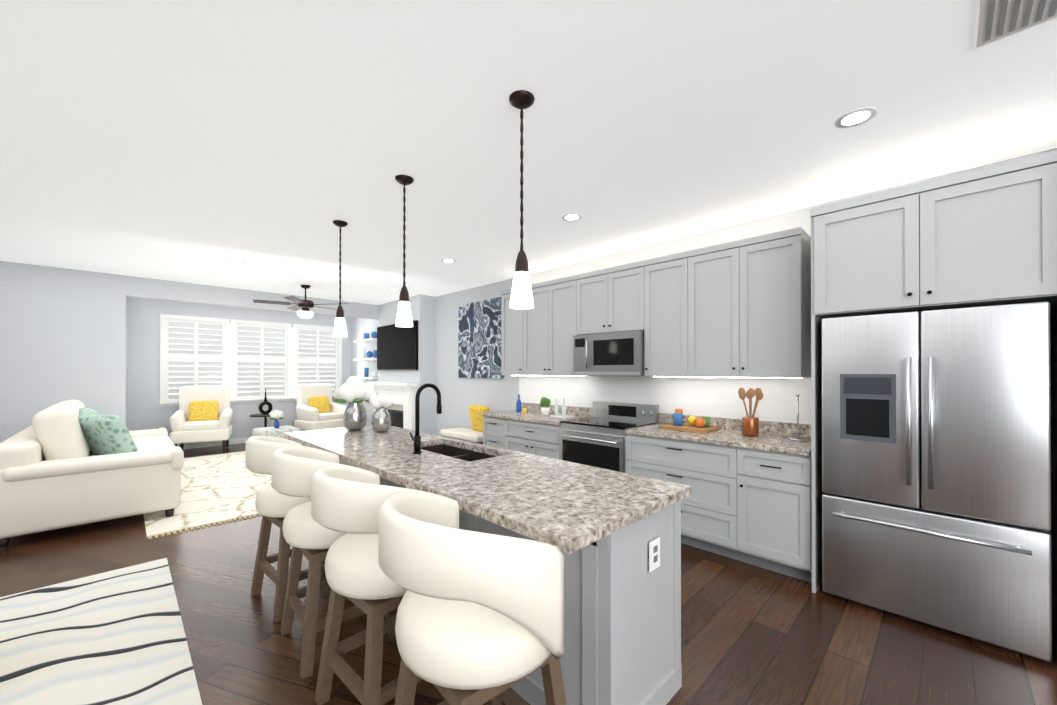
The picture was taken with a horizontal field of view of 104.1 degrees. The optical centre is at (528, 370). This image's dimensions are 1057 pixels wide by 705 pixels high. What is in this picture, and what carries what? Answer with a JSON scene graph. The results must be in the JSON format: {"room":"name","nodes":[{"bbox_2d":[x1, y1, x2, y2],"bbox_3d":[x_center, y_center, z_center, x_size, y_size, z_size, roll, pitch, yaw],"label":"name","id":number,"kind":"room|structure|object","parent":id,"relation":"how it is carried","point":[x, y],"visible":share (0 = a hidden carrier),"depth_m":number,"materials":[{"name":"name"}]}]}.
{"room":"open-plan kitchen","nodes":[
{"label":"open-plan kitchen","id":0,"kind":"room"},
{"bbox_2d":[0,261,125,442],"bbox_3d":[-7.314,0.079,3.864,5.060,2.740,0.150,0,0,-45],"label":"wall","id":1,"kind":"structure","parent":0,"point":[62,334],"depth_m":5.17,"materials":[{"name":"paint"}]},
{"bbox_2d":[126,297,350,438],"bbox_3d":[-5.675,0.097,8.432,3.990,2.740,0.150,0,0,-45],"label":"wall","id":2,"kind":"structure","parent":0,"point":[145,410],"depth_m":7.40,"materials":[{"name":"paint"}]},
{"bbox_2d":[159,314,230,406],"bbox_3d":[-6.273,-0.176,7.786,1.050,1.660,0.190,0,0,-45],"label":"window","id":3,"kind":"structure","parent":2,"relation":"in","point":[195,351],"depth_m":7.74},
{"bbox_2d":[177,437,249,448],"bbox_3d":[-5.564,1.411,8.421,3.840,0.110,0.015,0,0,-45],"label":"baseboard","id":4,"kind":"structure","parent":2,"relation":"attached to","point":[211,443],"depth_m":7.88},
{"bbox_2d":[230,319,292,402],"bbox_3d":[-5.511,-0.173,8.538,1.110,1.660,0.190,0,0,-45],"label":"window","id":5,"kind":"structure","parent":2,"relation":"in","point":[261,356],"depth_m":8.51,"materials":[{"name":"white wood"}]},
{"bbox_2d":[292,324,341,400],"bbox_3d":[-4.753,-0.170,9.286,1.040,1.660,0.190,0,0,-45],"label":"window","id":6,"kind":"structure","parent":2,"relation":"in","point":[317,354],"depth_m":9.26,"materials":[{"name":"white wood"}]},
{"bbox_2d":[126,276,377,319],"bbox_3d":[-4.146,-1.144,6.995,3.840,0.270,0.150,0,0,-45],"label":"header beam","id":7,"kind":"structure","parent":0,"point":[150,288],"depth_m":6.37,"materials":[{"name":"paint"}]},
{"bbox_2d":[378,294,435,434],"bbox_3d":[-2.279,0.093,7.611,0.310,2.740,1.590,0,0,-45],"label":"wall","id":8,"kind":"structure","parent":0,"point":[423,310],"depth_m":7.08,"materials":[{"name":"paint"}]},
{"bbox_2d":[377,320,417,369],"bbox_3d":[-2.401,-0.417,7.478,0.048,0.840,1.490,0,0,-45],"label":"screen","id":9,"kind":"object","parent":8,"relation":"attached to","point":[397,348],"visible":0.96,"depth_m":7.39,"materials":[{"name":"black glass"}]},
{"bbox_2d":[0,443,1056,704],"bbox_3d":[-2.627,1.471,1.950,9.050,0.060,13.650,0,0,-45],"label":"floor","id":10,"kind":"structure","parent":0,"point":[754,635],"depth_m":2.22,"materials":[{"name":"brown wood"}]},
{"bbox_2d":[0,399,183,547],"bbox_3d":[-4.602,0.888,4.437,1.210,1.096,2.274,0,0,-45],"label":"sofa","id":11,"kind":"object","parent":10,"relation":"on","point":[68,463],"visible":1,"depth_m":3.68,"materials":[{"name":"white fabric"}]},
{"bbox_2d":[0,558,201,704],"bbox_3d":[-2.778,1.432,1.121,2.870,0.012,2.880,0,0,-45],"label":"rug","id":12,"kind":"object","parent":10,"relation":"on","point":[116,637],"visible":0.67,"depth_m":2.16,"materials":[{"name":"white fabric"}]},
{"bbox_2d":[169,385,232,452],"bbox_3d":[-5.784,0.866,7.328,0.835,1.162,0.856,0,0,-33],"label":"armchair","id":13,"kind":"object","parent":10,"relation":"on","point":[203,413],"visible":1,"depth_m":7.31,"materials":[{"name":"white fabric"}]},
{"bbox_2d":[143,445,302,539],"bbox_3d":[-3.686,1.451,5.963,2.820,0.012,4.090,0,0,-45],"label":"area rug","id":14,"kind":"object","parent":10,"relation":"on","point":[220,488],"visible":0.4,"depth_m":4.74,"materials":[{"name":"white fabric"}]},
{"bbox_2d":[252,410,300,439],"bbox_3d":[-4.396,1.068,7.196,0.620,0.747,0.620,0,0,-45],"label":"coffee table","id":15,"kind":"object","parent":14,"relation":"on","point":[277,430],"visible":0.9,"depth_m":7.09,"materials":[{"name":"stone"}]},
{"bbox_2d":[250,389,271,426],"bbox_3d":[-5.203,0.912,8.157,0.520,1.077,0.520,0,0,-45],"label":"side table","id":16,"kind":"object","parent":10,"relation":"on","point":[265,414],"visible":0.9,"depth_m":8.14,"materials":[{"name":"black metal"}]},
{"bbox_2d":[245,436,336,621],"bbox_3d":[-1.478,0.931,2.670,0.636,1.035,0.587,0,0,41],"label":"stool","id":17,"kind":"object","parent":10,"relation":"on","point":[272,505],"visible":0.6,"depth_m":2.44,"materials":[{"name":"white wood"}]},
{"bbox_2d":[294,383,345,430],"bbox_3d":[-4.365,0.872,8.728,0.856,1.162,0.835,0,0,35],"label":"armchair","id":18,"kind":"object","parent":10,"relation":"on","point":[317,408],"visible":0.73,"depth_m":8.62,"materials":[{"name":"white fabric"}]},
{"bbox_2d":[271,447,396,678],"bbox_3d":[-1.051,0.930,2.238,0.587,1.035,0.636,0,0,-42],"label":"stool","id":19,"kind":"object","parent":10,"relation":"on","point":[294,470],"visible":0.48,"depth_m":2.00,"materials":[{"name":"white leather"}]},
{"bbox_2d":[311,466,437,704],"bbox_3d":[-0.614,0.928,1.795,0.636,1.035,0.587,0,0,42],"label":"stool","id":20,"kind":"object","parent":10,"relation":"on","point":[349,501],"visible":0.58,"depth_m":1.57,"materials":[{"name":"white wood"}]},
{"bbox_2d":[367,381,418,430],"bbox_3d":[-2.537,0.837,7.360,0.400,1.250,1.540,0,0,-45],"label":"fireplace mantel","id":21,"kind":"object","parent":10,"relation":"on","point":[401,409],"visible":0.42,"depth_m":7.17,"materials":[{"name":"stone"}]},
{"bbox_2d":[441,405,489,443],"bbox_3d":[-0.875,0.984,6.070,0.430,0.947,0.950,0,0,-45],"label":"seat","id":22,"kind":"object","parent":10,"relation":"on","point":[474,434],"visible":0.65,"depth_m":5.94,"materials":[{"name":"white fabric"}]},
{"bbox_2d":[378,491,565,704],"bbox_3d":[-0.180,0.926,1.356,0.587,1.035,0.636,0,0,-41],"label":"stool","id":23,"kind":"object","parent":10,"relation":"on","point":[480,618],"visible":1,"depth_m":1.13,"materials":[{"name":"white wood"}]},
{"bbox_2d":[294,441,681,704],"bbox_3d":[-0.647,1.007,2.707,0.770,0.876,3.082,0,0,-45],"label":"kitchen island","id":24,"kind":"object","parent":10,"relation":"on","point":[614,537],"depth_m":1.64,"materials":[{"name":"wood"}]},
{"bbox_2d":[283,425,690,556],"bbox_3d":[-0.674,0.549,2.687,0.860,0.040,3.150,0,0,-45],"label":"island countertop","id":25,"kind":"structure","parent":24,"relation":"on","point":[568,506],"depth_m":1.90,"materials":[{"name":"beige stone"}]},
{"bbox_2d":[409,383,441,453],"bbox_3d":[-0.677,0.307,2.697,0.204,0.443,0.123,0,0,-45],"label":"faucet","id":26,"kind":"object","parent":25,"relation":"on","point":[416,438],"visible":1,"depth_m":2.61,"materials":[{"name":"black metal"}]},
{"bbox_2d":[482,415,501,447],"bbox_3d":[-0.182,1.016,5.252,0.627,0.875,0.488,0,0,-45],"label":"base cabinet","id":27,"kind":"object","parent":10,"relation":"on","point":[492,428],"depth_m":5.07,"materials":[{"name":"wood"}]},
{"bbox_2d":[502,419,560,459],"bbox_3d":[0.248,1.014,4.817,0.627,0.875,0.860,0,0,-45],"label":"base cabinet","id":28,"kind":"object","parent":10,"relation":"on","point":[533,430],"depth_m":4.58,"materials":[{"name":"wood"}]},
{"bbox_2d":[482,411,591,426],"bbox_3d":[0.093,0.558,4.965,0.642,0.040,1.286,0,0,-45],"label":"countertop","id":29,"kind":"structure","parent":28,"relation":"on","point":[531,416],"depth_m":4.78,"materials":[{"name":"beige stone"}]},
{"bbox_2d":[516,394,574,417],"bbox_3d":[0.155,0.425,5.005,0.183,0.225,0.884,0,0,-45],"label":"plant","id":30,"kind":"object","parent":29,"relation":"on","point":[545,401],"visible":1,"depth_m":4.88,"materials":[{"name":"green plant"}]},
{"bbox_2d":[558,401,658,472],"bbox_3d":[0.796,0.900,4.200,0.712,1.100,0.780,0,0,-45],"label":"range","id":31,"kind":"object","parent":10,"relation":"on","point":[597,439],"visible":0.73,"depth_m":4.09,"materials":[{"name":"silver metal"}]},
{"bbox_2d":[625,433,732,558],"bbox_3d":[1.458,1.010,3.591,0.627,0.875,1.008,0,0,-45],"label":"base cabinet","id":32,"kind":"object","parent":10,"relation":"on","point":[706,514],"depth_m":3.28,"materials":[{"name":"wood"}]},
{"bbox_2d":[733,449,811,582],"bbox_3d":[1.930,1.008,3.113,0.627,0.875,0.460,0,0,-45],"label":"base cabinet","id":33,"kind":"object","parent":10,"relation":"on","point":[748,500],"depth_m":2.90,"materials":[{"name":"wood"}]},
{"bbox_2d":[625,421,810,456],"bbox_3d":[1.592,0.552,3.446,0.642,0.040,1.406,0,0,-45],"label":"countertop","id":34,"kind":"structure","parent":33,"relation":"on","point":[767,442],"depth_m":3.22,"materials":[{"name":"beige stone"}]},
{"bbox_2d":[660,409,719,432],"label":"cutting board","id":35,"kind":"object","parent":34,"relation":"on","point":[700,425],"depth_m":3.66,"materials":[{"name":"brown wood"}]},
{"bbox_2d":[738,387,762,436],"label":"utensil holder","id":36,"kind":"object","parent":34,"relation":"on","point":[750,424],"depth_m":3.29,"materials":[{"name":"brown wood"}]},
{"bbox_2d":[787,393,808,440],"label":"paper towel holder","id":37,"kind":"object","parent":34,"relation":"on","point":[797,438],"depth_m":3.13,"materials":[{"name":"silver metal"}]},
{"bbox_2d":[810,151,1056,651],"bbox_3d":[2.451,0.196,2.513,0.732,2.496,1.100,0,0,-45],"label":"tall cabinet","id":38,"kind":"object","parent":10,"relation":"on","point":[986,236],"visible":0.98,"depth_m":2.26,"materials":[{"name":"grey wood"}]},
{"bbox_2d":[822,301,1051,661],"bbox_3d":[2.408,0.556,2.518,0.743,1.775,0.920,0,0,-45],"label":"refrigerator","id":39,"kind":"object","parent":10,"relation":"on","point":[936,467],"visible":1,"depth_m":2.23,"materials":[{"name":"silver metal"}]},
{"bbox_2d":[0,0,1056,304],"bbox_3d":[-2.627,-1.339,1.961,9.050,0.080,13.650,0,0,-45],"label":"ceiling","id":40,"kind":"structure","parent":0,"point":[206,142],"depth_m":2.18,"materials":[{"name":"white paint"}]},
{"bbox_2d":[253,285,347,318],"bbox_3d":[-3.409,-1.032,6.268,1.292,0.500,1.243,0,0,-45],"label":"ceiling fan","id":41,"kind":"object","parent":40,"relation":"hanging from","point":[305,305],"visible":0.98,"depth_m":6.15,"materials":[{"name":"brown metal"}]},
{"bbox_2d":[333,220,347,336],"bbox_3d":[-1.648,-0.792,3.607,0.124,1.000,0.124,0,0,-45],"label":"pendant light","id":42,"kind":"object","parent":40,"relation":"hanging from","point":[339,330],"visible":1,"depth_m":3.58,"materials":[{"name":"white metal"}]},
{"bbox_2d":[395,174,413,326],"bbox_3d":[-0.840,-0.795,2.789,0.124,1.000,0.124,0,0,-45],"label":"pendant light","id":43,"kind":"object","parent":40,"relation":"hanging from","point":[404,317],"visible":1,"depth_m":2.77,"materials":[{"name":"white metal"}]},
{"bbox_2d":[441,259,455,262],"bbox_3d":[-0.940,-1.284,4.842,0.168,0.005,0.168,0,0,0],"label":"recessed light","id":44,"kind":"object","parent":40,"relation":"in","point":[443,260],"depth_m":4.83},
{"bbox_2d":[509,90,534,308],"bbox_3d":[-0.032,-0.799,1.970,0.124,1.000,0.124,0,0,-45],"label":"pendant light","id":45,"kind":"object","parent":40,"relation":"hanging from","point":[521,296],"visible":1,"depth_m":1.94,"materials":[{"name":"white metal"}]},
{"bbox_2d":[562,213,581,220],"bbox_3d":[0.367,-1.289,3.476,0.168,0.005,0.168,0,0,36],"label":"recessed light","id":46,"kind":"object","parent":40,"relation":"in","point":[570,216],"depth_m":3.47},
{"bbox_2d":[835,107,876,127],"bbox_3d":[1.680,-1.295,2.117,0.168,0.005,0.168,0,0,0],"label":"recessed light","id":47,"kind":"object","parent":40,"relation":"in","point":[856,117],"depth_m":2.11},
{"bbox_2d":[976,0,1056,47],"bbox_3d":[1.753,-1.292,1.402,0.400,0.015,0.300,0,0,-45],"label":"ceiling vent","id":48,"kind":"object","parent":40,"relation":"in","point":[999,19],"visible":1,"depth_m":1.50,"materials":[{"name":"white metal"}]},
{"bbox_2d":[351,148,1056,435],"bbox_3d":[0.540,0.084,5.082,0.150,2.740,13.650,0,0,-45],"label":"wall","id":49,"kind":"structure","parent":0,"point":[459,396],"depth_m":6.06,"materials":[{"name":"paint"}]},
{"bbox_2d":[353,331,376,342],"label":"decor","id":50,"kind":"object","parent":49,"relation":"attached to","point":[366,339],"depth_m":8.73,"materials":[{"name":"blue ceramic"}]},
{"bbox_2d":[353,348,376,360],"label":"decor","id":51,"kind":"object","parent":49,"relation":"attached to","point":[369,355],"depth_m":8.73,"materials":[{"name":"white ceramic"}]},
{"bbox_2d":[360,368,377,378],"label":"decor","id":52,"kind":"object","parent":49,"relation":"attached to","point":[374,375],"depth_m":8.59,"materials":[{"name":"white ceramic"}]},
{"bbox_2d":[458,297,503,377],"bbox_3d":[-0.739,-0.462,6.245,0.035,1.160,1.060,0,0,-45],"label":"canvas art","id":53,"kind":"object","parent":49,"relation":"attached to","point":[479,339],"visible":0.79,"depth_m":6.21},
{"bbox_2d":[501,289,516,374],"bbox_3d":[-0.066,-0.485,5.340,0.347,1.100,0.474,0,0,-45],"label":"upper cabinet","id":54,"kind":"object","parent":49,"relation":"attached to","point":[508,315],"depth_m":5.30,"materials":[{"name":"grey wood"}]},
{"bbox_2d":[517,276,594,375],"bbox_3d":[0.353,-0.487,4.916,0.347,1.100,0.947,0,0,-45],"label":"upper cabinet","id":55,"kind":"object","parent":49,"relation":"attached to","point":[545,335],"depth_m":4.79,"materials":[{"name":"grey wood"}]},
{"bbox_2d":[522,403,591,414],"bbox_3d":[0.314,0.489,5.184,0.020,0.099,1.286,0,0,-45],"label":"backsplash","id":56,"kind":"structure","parent":49,"relation":"attached to","point":[530,406],"depth_m":5.02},
{"bbox_2d":[573,262,636,334],"bbox_3d":[0.934,-0.709,4.328,0.347,0.660,0.820,0,0,-45],"label":"upper cabinet","id":57,"kind":"object","parent":49,"relation":"attached to","point":[604,300],"depth_m":4.22,"materials":[{"name":"grey wood"}]},
{"bbox_2d":[573,330,643,374],"bbox_3d":[0.896,-0.162,4.290,0.451,0.425,0.810,0,0,-45],"label":"microwave","id":58,"kind":"object","parent":57,"relation":"attached to","point":[617,353],"visible":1,"depth_m":4.11,"materials":[{"name":"silver metal"}]},
{"bbox_2d":[637,253,680,376],"bbox_3d":[1.370,-0.491,3.885,0.347,1.100,0.537,0,0,-45],"label":"upper cabinet","id":59,"kind":"object","parent":49,"relation":"attached to","point":[658,309],"depth_m":3.81,"materials":[{"name":"grey wood"}]},
{"bbox_2d":[519,376,810,423],"bbox_3d":[1.093,0.248,4.412,0.002,0.371,3.480,0,0,-45],"label":"tile backsplash","id":60,"kind":"structure","parent":49,"relation":"attached to","point":[708,396],"depth_m":3.97,"materials":[{"name":"white tile"}]},
{"bbox_2d":[659,413,810,436],"bbox_3d":[1.813,0.483,3.665,0.020,0.099,1.406,0,0,-45],"label":"backsplash","id":61,"kind":"structure","parent":49,"relation":"attached to","point":[790,430],"depth_m":3.48,"materials":[{"name":"beige stone"}]},
{"bbox_2d":[677,227,810,377],"bbox_3d":[1.796,-0.493,3.453,0.347,1.100,0.904,0,0,-45],"label":"upper cabinet","id":62,"kind":"object","parent":49,"relation":"attached to","point":[738,309],"depth_m":3.27,"materials":[{"name":"grey wood"}]}
]}

